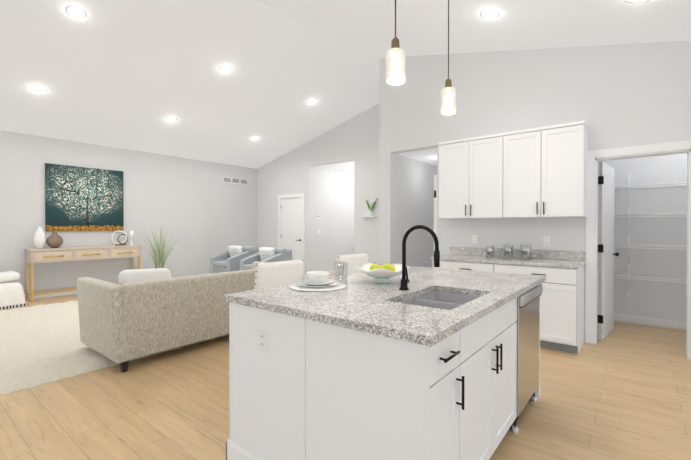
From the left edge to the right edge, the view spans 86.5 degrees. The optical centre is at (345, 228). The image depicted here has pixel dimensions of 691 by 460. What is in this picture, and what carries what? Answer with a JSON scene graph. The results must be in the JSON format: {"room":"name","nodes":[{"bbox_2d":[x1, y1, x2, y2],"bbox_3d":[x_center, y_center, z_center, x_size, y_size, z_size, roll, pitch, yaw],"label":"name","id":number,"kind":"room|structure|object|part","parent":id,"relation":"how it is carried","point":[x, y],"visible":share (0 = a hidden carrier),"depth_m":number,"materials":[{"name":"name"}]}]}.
{"room":"kitchen","nodes":[
{"label":"kitchen","id":0,"kind":"room"},
{"bbox_2d":[0,130,256,293],"bbox_3d":[-6.439,-0.226,5.590,0.190,2.980,12.750,0,0,39],"label":"wall","id":1,"kind":"structure","parent":0,"point":[202,210],"depth_m":7.53,"materials":[{"name":"paint"}]},
{"bbox_3d":[-5.061,-0.575,7.186,0.039,1.240,1.290,0,0,39],"label":"picture of tree","id":2,"kind":"part","parent":1,"relation":"part of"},
{"bbox_2d":[222,176,248,184],"bbox_3d":[-2.943,-1.280,9.843,0.016,0.160,0.830,0,0,39],"label":"return air vent","id":3,"kind":"object","parent":1,"relation":"attached to","point":[231,180],"visible":1,"depth_m":9.83,"materials":[{"name":"white metal"}]},
{"bbox_2d":[257,103,379,273],"bbox_3d":[0.041,-0.812,8.464,6.400,4.119,0.150,0,0,39],"label":"wall","id":4,"kind":"structure","parent":0,"point":[356,139],"depth_m":8.66,"materials":[{"name":"paint"}]},
{"bbox_2d":[278,193,303,277],"bbox_3d":[-1.376,0.174,9.596,0.990,2.135,0.168,0,0,39],"label":"door frame","id":5,"kind":"structure","parent":4,"relation":"attached to","point":[301,195],"depth_m":9.52,"materials":[{"name":"white wood"}]},
{"bbox_2d":[281,198,301,259],"bbox_3d":[-1.418,0.222,9.549,0.790,2.024,0.093,0,0,39],"label":"door","id":6,"kind":"structure","parent":4,"relation":"in","point":[291,223],"depth_m":9.53,"materials":[{"name":"white wood"}]},
{"bbox_2d":[360,198,377,216],"bbox_3d":[0.523,-0.449,7.907,0.412,0.400,0.120,0,0,39],"label":"potted plant","id":7,"kind":"object","parent":4,"relation":"attached to","point":[371,213],"visible":1,"depth_m":7.86,"materials":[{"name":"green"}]},
{"bbox_2d":[312,167,353,271],"bbox_3d":[0.173,-0.240,10.638,0.150,2.950,3.400,0,0,39],"label":"wall","id":8,"kind":"structure","parent":0,"point":[333,203],"depth_m":9.82,"materials":[{"name":"paint"}]},
{"bbox_2d":[24,271,685,329],"bbox_3d":[-0.582,1.230,2.984,12.300,0.100,16.000,0,0,39],"label":"baseboard","id":9,"kind":"structure","parent":8,"relation":"attached to","point":[651,321],"depth_m":4.89,"materials":[{"name":"white wood"}]},
{"bbox_2d":[313,161,353,173],"bbox_3d":[0.746,-1.621,10.074,1.440,0.100,3.250,0,0,39],"label":"ceiling","id":10,"kind":"structure","parent":0,"point":[347,167],"depth_m":9.25,"materials":[{"name":"paint"}]},
{"bbox_2d":[0,275,690,459],"bbox_3d":[-0.578,1.309,3.109,12.450,0.060,16.200,0,0,39],"label":"floor","id":11,"kind":"structure","parent":0,"point":[621,391],"depth_m":2.62,"materials":[{"name":"brown wood"}]},
{"bbox_2d":[0,271,27,309],"bbox_3d":[-5.612,0.986,5.901,0.626,0.553,0.741,0,0,39],"label":"armchair","id":12,"kind":"object","parent":11,"relation":"on","point":[12,295],"visible":1,"depth_m":5.86,"materials":[{"name":"fabric"}]},
{"bbox_2d":[25,245,141,302],"bbox_3d":[-4.926,0.801,7.029,0.433,0.910,1.780,0,0,39],"label":"console table","id":13,"kind":"object","parent":11,"relation":"on","point":[51,255],"visible":0.98,"depth_m":6.70,"materials":[{"name":"brown wood"}]},
{"bbox_2d":[33,227,45,248],"bbox_3d":[-5.399,0.158,6.481,0.170,0.380,0.170,0,0,39],"label":"vase","id":14,"kind":"object","parent":13,"relation":"on","point":[39,239],"visible":0.98,"depth_m":6.43,"materials":[{"name":"white ceramic"}]},
{"bbox_2d":[46,232,62,247],"bbox_3d":[-5.252,0.202,6.633,0.250,0.290,0.250,0,0,39],"label":"bronze vase","id":15,"kind":"object","parent":13,"relation":"on","point":[54,240],"visible":1,"depth_m":6.57,"materials":[{"name":"brown ceramic"}]},
{"bbox_2d":[111,230,127,245],"bbox_3d":[-4.595,0.188,7.484,0.100,0.309,0.313,0,0,39],"label":"figurine","id":16,"kind":"object","parent":13,"relation":"on","point":[122,243],"visible":1,"depth_m":7.46,"materials":[{"name":"white ceramic"}]},
{"bbox_2d":[129,231,133,244],"bbox_3d":[-4.461,0.191,7.652,0.080,0.300,0.080,0,0,39],"label":"candle holder","id":17,"kind":"object","parent":13,"relation":"on","point":[131,234],"visible":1,"depth_m":7.63,"materials":[{"name":"white ceramic"}]},
{"bbox_2d":[0,301,228,394],"bbox_3d":[-3.430,1.239,4.786,3.746,0.060,5.696,0,0,39],"label":"rug","id":18,"kind":"object","parent":11,"relation":"on","point":[41,344],"visible":0.25,"depth_m":3.75,"materials":[{"name":"beige carpet"}]},
{"bbox_2d":[139,228,179,267],"bbox_3d":[-3.824,0.583,7.717,0.754,1.339,1.129,0,0,39],"label":"grass plant","id":19,"kind":"object","parent":11,"relation":"on","point":[158,256],"visible":0.65,"depth_m":7.68,"materials":[{"name":"green plant"}]},
{"bbox_2d":[77,261,302,372],"bbox_3d":[-1.641,0.840,4.324,1.027,0.864,2.297,0,0,39],"label":"sofa","id":20,"kind":"object","parent":11,"relation":"on","point":[135,313],"visible":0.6,"depth_m":3.50,"materials":[{"name":"beige fabric"}]},
{"bbox_2d":[210,245,258,273],"bbox_3d":[-2.598,0.821,8.572,0.780,0.853,0.800,0,0,39],"label":"armchair","id":21,"kind":"object","parent":11,"relation":"on","point":[230,258],"visible":0.69,"depth_m":8.44,"materials":[{"name":"grey fabric"}]},
{"bbox_2d":[240,247,291,269],"bbox_3d":[-1.709,0.825,7.858,0.780,0.853,0.800,0,0,39],"label":"armchair","id":22,"kind":"object","parent":11,"relation":"on","point":[269,254],"visible":0.46,"depth_m":7.79,"materials":[{"name":"grey fabric"}]},
{"bbox_2d":[254,259,303,289],"bbox_3d":[-0.382,0.769,2.807,0.470,1.022,0.484,0,0,39],"label":"stool","id":23,"kind":"object","parent":11,"relation":"on","point":[272,274],"visible":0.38,"depth_m":2.85,"materials":[{"name":"fabric"}]},
{"bbox_2d":[335,253,368,275],"bbox_3d":[0.206,0.765,3.541,0.470,1.022,0.484,0,0,39],"label":"stool","id":24,"kind":"object","parent":11,"relation":"on","point":[358,260],"visible":0.1,"depth_m":3.59,"materials":[{"name":"fabric"}]},
{"bbox_2d":[224,281,544,459],"bbox_3d":[0.416,0.840,2.395,1.224,0.885,1.925,0,0,39],"label":"kitchen island","id":25,"kind":"object","parent":11,"relation":"on","point":[418,363],"depth_m":1.66,"materials":[{"name":"wood"}]},
{"bbox_2d":[224,277,435,320],"bbox_3d":[-0.050,0.381,2.192,0.775,0.035,1.030,0,0,39],"label":"island countertop","id":26,"kind":"structure","parent":25,"relation":"on","point":[359,291],"depth_m":1.98,"materials":[{"name":"grey stone"}]},
{"bbox_2d":[289,271,346,291],"bbox_3d":[-0.172,0.317,2.291,0.360,0.090,0.360,0,0,39],"label":"place setting","id":27,"kind":"object","parent":26,"relation":"on","point":[317,281],"visible":0.98,"depth_m":2.23,"materials":[{"name":"white ceramic"}]},
{"bbox_2d":[334,261,344,280],"bbox_3d":[-0.042,0.294,2.525,0.074,0.135,0.074,0,0,39],"label":"tumbler","id":28,"kind":"object","parent":26,"relation":"on","point":[336,278],"visible":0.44,"depth_m":2.51,"materials":[{"name":"clear glass"}]},
{"bbox_2d":[337,262,347,282],"bbox_3d":[-0.018,0.294,2.443,0.074,0.135,0.074,0,0,39],"label":"tumbler","id":29,"kind":"object","parent":26,"relation":"on","point":[339,272],"visible":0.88,"depth_m":2.43,"materials":[{"name":"clear glass"}]},
{"bbox_2d":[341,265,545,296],"bbox_3d":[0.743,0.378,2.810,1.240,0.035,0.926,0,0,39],"label":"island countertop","id":30,"kind":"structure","parent":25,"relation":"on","point":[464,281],"depth_m":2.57,"materials":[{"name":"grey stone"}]},
{"bbox_2d":[356,262,409,283],"bbox_3d":[0.254,0.291,2.462,0.357,0.140,0.348,0,0,39],"label":"fruit bowl","id":31,"kind":"object","parent":30,"relation":"on","point":[384,271],"visible":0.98,"depth_m":2.40,"materials":[{"name":"white ceramic"}]},
{"bbox_2d":[431,259,498,272],"bbox_3d":[1.594,0.830,4.601,0.809,0.880,0.601,0,0,39],"label":"base cabinet","id":32,"kind":"object","parent":11,"relation":"on","point":[484,267],"depth_m":4.31,"materials":[{"name":"white wood"}]},
{"bbox_2d":[499,263,585,353],"bbox_3d":[2.153,0.833,4.153,0.859,0.880,0.601,0,0,39],"label":"base cabinet","id":33,"kind":"object","parent":11,"relation":"on","point":[562,312],"depth_m":3.78,"materials":[{"name":"white wood"}]},
{"bbox_2d":[431,255,585,270],"bbox_3d":[1.879,0.374,4.361,1.580,0.035,0.616,0,0,39],"label":"countertop","id":34,"kind":"structure","parent":33,"relation":"on","point":[576,263],"depth_m":4.13,"materials":[{"name":"grey stone"}]},
{"bbox_2d":[485,246,494,257],"bbox_3d":[1.778,0.281,4.520,0.107,0.147,0.102,0,0,39],"label":"canister","id":35,"kind":"object","parent":34,"relation":"on","point":[489,252],"visible":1,"depth_m":4.49,"materials":[{"name":"clear glass"}]},
{"bbox_2d":[503,244,512,258],"bbox_3d":[1.942,0.269,4.388,0.117,0.172,0.112,0,0,39],"label":"canister","id":36,"kind":"object","parent":34,"relation":"on","point":[506,252],"visible":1,"depth_m":4.35,"materials":[{"name":"clear glass"}]},
{"bbox_2d":[520,243,531,259],"bbox_3d":[2.094,0.262,4.266,0.127,0.187,0.122,0,0,39],"label":"canister","id":37,"kind":"object","parent":34,"relation":"on","point":[524,253],"visible":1,"depth_m":4.22,"materials":[{"name":"clear glass"}]},
{"bbox_2d":[0,0,690,168],"bbox_3d":[-1.657,-2.183,1.743,12.450,1.539,12.750,0,0,39],"label":"ceiling","id":38,"kind":"structure","parent":0,"point":[129,74],"depth_m":5.18,"materials":[{"name":"paint"}]},
{"bbox_2d":[29,85,46,92],"bbox_3d":[-4.496,-2.041,5.373,0.194,0.051,0.200,0,0,39],"label":"recessed light","id":39,"kind":"object","parent":38,"relation":"in","point":[37,89],"visible":1,"depth_m":5.37,"materials":[{"name":"white"}]},
{"bbox_2d":[65,5,86,18],"bbox_3d":[-3.079,-2.475,4.196,0.194,0.051,0.200,0,0,39],"label":"recessed light","id":40,"kind":"object","parent":38,"relation":"in","point":[74,11],"visible":1,"depth_m":4.19,"materials":[{"name":"white"}]},
{"bbox_2d":[166,117,176,121],"bbox_3d":[-3.270,-2.050,6.902,0.194,0.051,0.200,0,0,39],"label":"recessed light","id":41,"kind":"object","parent":38,"relation":"in","point":[171,119],"visible":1,"depth_m":6.89,"materials":[{"name":"white"}]},
{"bbox_2d":[219,65,232,72],"bbox_3d":[-1.859,-2.484,5.717,0.194,0.051,0.200,0,0,39],"label":"recessed light","id":42,"kind":"object","parent":38,"relation":"in","point":[226,69],"visible":1,"depth_m":5.71,"materials":[{"name":"white"}]},
{"bbox_2d":[307,99,316,103],"bbox_3d":[-0.658,-2.493,7.215,0.194,0.051,0.200,0,0,39],"label":"recessed light","id":43,"kind":"object","parent":38,"relation":"in","point":[312,101],"visible":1,"depth_m":7.20,"materials":[{"name":"white"}]},
{"bbox_2d":[386,0,404,84],"bbox_3d":[0.307,-1.550,2.254,0.120,1.288,0.120,0,0,39],"label":"pendant light","id":44,"kind":"object","parent":38,"relation":"hanging from","point":[394,65],"visible":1,"depth_m":2.22,"materials":[{"name":"white glass"}]},
{"bbox_2d":[441,0,455,114],"bbox_3d":[0.808,-1.554,2.878,0.120,1.288,0.120,0,0,39],"label":"pendant light","id":45,"kind":"object","parent":38,"relation":"hanging from","point":[446,100],"visible":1,"depth_m":2.86,"materials":[{"name":"white glass"}]},
{"bbox_2d":[479,9,499,18],"bbox_3d":[1.483,-2.208,3.781,0.194,0.051,0.200,0,0,39],"label":"recessed light","id":46,"kind":"object","parent":38,"relation":"in","point":[489,14],"visible":1,"depth_m":3.78,"materials":[{"name":"white"}]},
{"bbox_2d":[624,0,648,3],"bbox_3d":[2.426,-1.916,3.040,0.194,0.051,0.200,0,0,39],"label":"recessed light","id":47,"kind":"object","parent":38,"relation":"in","point":[634,1],"visible":1,"depth_m":3.10,"materials":[{"name":"white"}]},
{"bbox_2d":[395,154,436,267],"bbox_3d":[1.188,-0.041,6.479,0.200,2.600,1.520,0,0,39],"label":"wall","id":48,"kind":"structure","parent":0,"point":[414,192],"depth_m":6.30,"materials":[{"name":"paint"}]},
{"bbox_2d":[397,148,436,165],"bbox_3d":[1.571,-1.239,6.165,0.780,0.100,1.520,0,0,39],"label":"ceiling","id":49,"kind":"structure","parent":0,"point":[428,156],"depth_m":5.96,"materials":[{"name":"paint"}]},
{"bbox_2d":[380,40,690,341],"bbox_3d":[3.342,-0.730,3.677,7.060,4.010,0.150,0,0,39],"label":"wall","id":50,"kind":"structure","parent":0,"point":[623,95],"depth_m":4.46,"materials":[{"name":"paint"}]},
{"bbox_2d":[434,175,436,250],"bbox_3d":[1.325,0.245,5.293,0.056,2.027,0.142,0,0,39],"label":"alcove door edge","id":51,"kind":"object","parent":50,"relation":"attached to","point":[435,204],"visible":0.21,"depth_m":5.24,"materials":[{"name":"white wood"}]},
{"bbox_2d":[438,132,509,218],"bbox_3d":[1.670,-0.633,4.705,0.868,1.004,0.331,0,0,39],"label":"upper cabinet","id":52,"kind":"object","parent":50,"relation":"attached to","point":[474,172],"depth_m":4.55,"materials":[{"name":"white wood"}]},
{"bbox_2d":[472,235,476,242],"bbox_3d":[1.716,0.139,4.884,0.070,0.114,0.008,0,0,39],"label":"electrical outlet","id":53,"kind":"object","parent":50,"relation":"attached to","point":[474,238],"visible":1,"depth_m":4.88,"materials":[{"name":"white plastic"}]},
{"bbox_2d":[451,247,585,258],"bbox_3d":[2.064,0.303,4.592,1.580,0.105,0.022,0,0,39],"label":"backsplash","id":54,"kind":"structure","parent":50,"relation":"attached to","point":[454,250],"depth_m":4.41,"materials":[{"name":"grey stone"}]},
{"bbox_2d":[543,236,549,245],"bbox_3d":[2.383,0.142,4.349,0.070,0.114,0.008,0,0,39],"label":"electrical outlet","id":55,"kind":"object","parent":50,"relation":"attached to","point":[546,240],"visible":1,"depth_m":4.35,"materials":[{"name":"white plastic"}]},
{"bbox_2d":[510,120,587,217],"bbox_3d":[2.257,-0.630,4.234,0.868,1.004,0.331,0,0,39],"label":"upper cabinet","id":56,"kind":"object","parent":50,"relation":"attached to","point":[539,172],"depth_m":4.04,"materials":[{"name":"white wood"}]},
{"bbox_2d":[598,161,618,340],"bbox_3d":[3.137,0.252,4.407,0.156,2.022,0.740,0,0,45],"label":"pantry door","id":57,"kind":"structure","parent":50,"relation":"in","point":[606,179],"depth_m":4.30,"materials":[{"name":"white wood"}]},
{"bbox_2d":[585,140,690,359],"bbox_3d":[3.098,0.207,3.867,0.940,2.135,0.168,0,0,39],"label":"door frame","id":58,"kind":"structure","parent":50,"relation":"attached to","point":[591,294],"depth_m":4.04,"materials":[{"name":"white wood"}]},
{"bbox_2d":[598,153,686,321],"bbox_3d":[4.232,-0.155,4.703,1.890,2.850,0.120,0,0,39],"label":"wall","id":59,"kind":"structure","parent":0,"point":[658,299],"depth_m":4.79,"materials":[{"name":"paint"}]},
{"bbox_2d":[598,174,686,296],"bbox_3d":[4.064,0.096,4.495,1.642,1.650,0.414,0,0,39],"label":"pantry shelves","id":60,"kind":"object","parent":59,"relation":"attached to","point":[628,215],"visible":0.69,"depth_m":4.60,"materials":[{"name":"white metal"}]}
]}

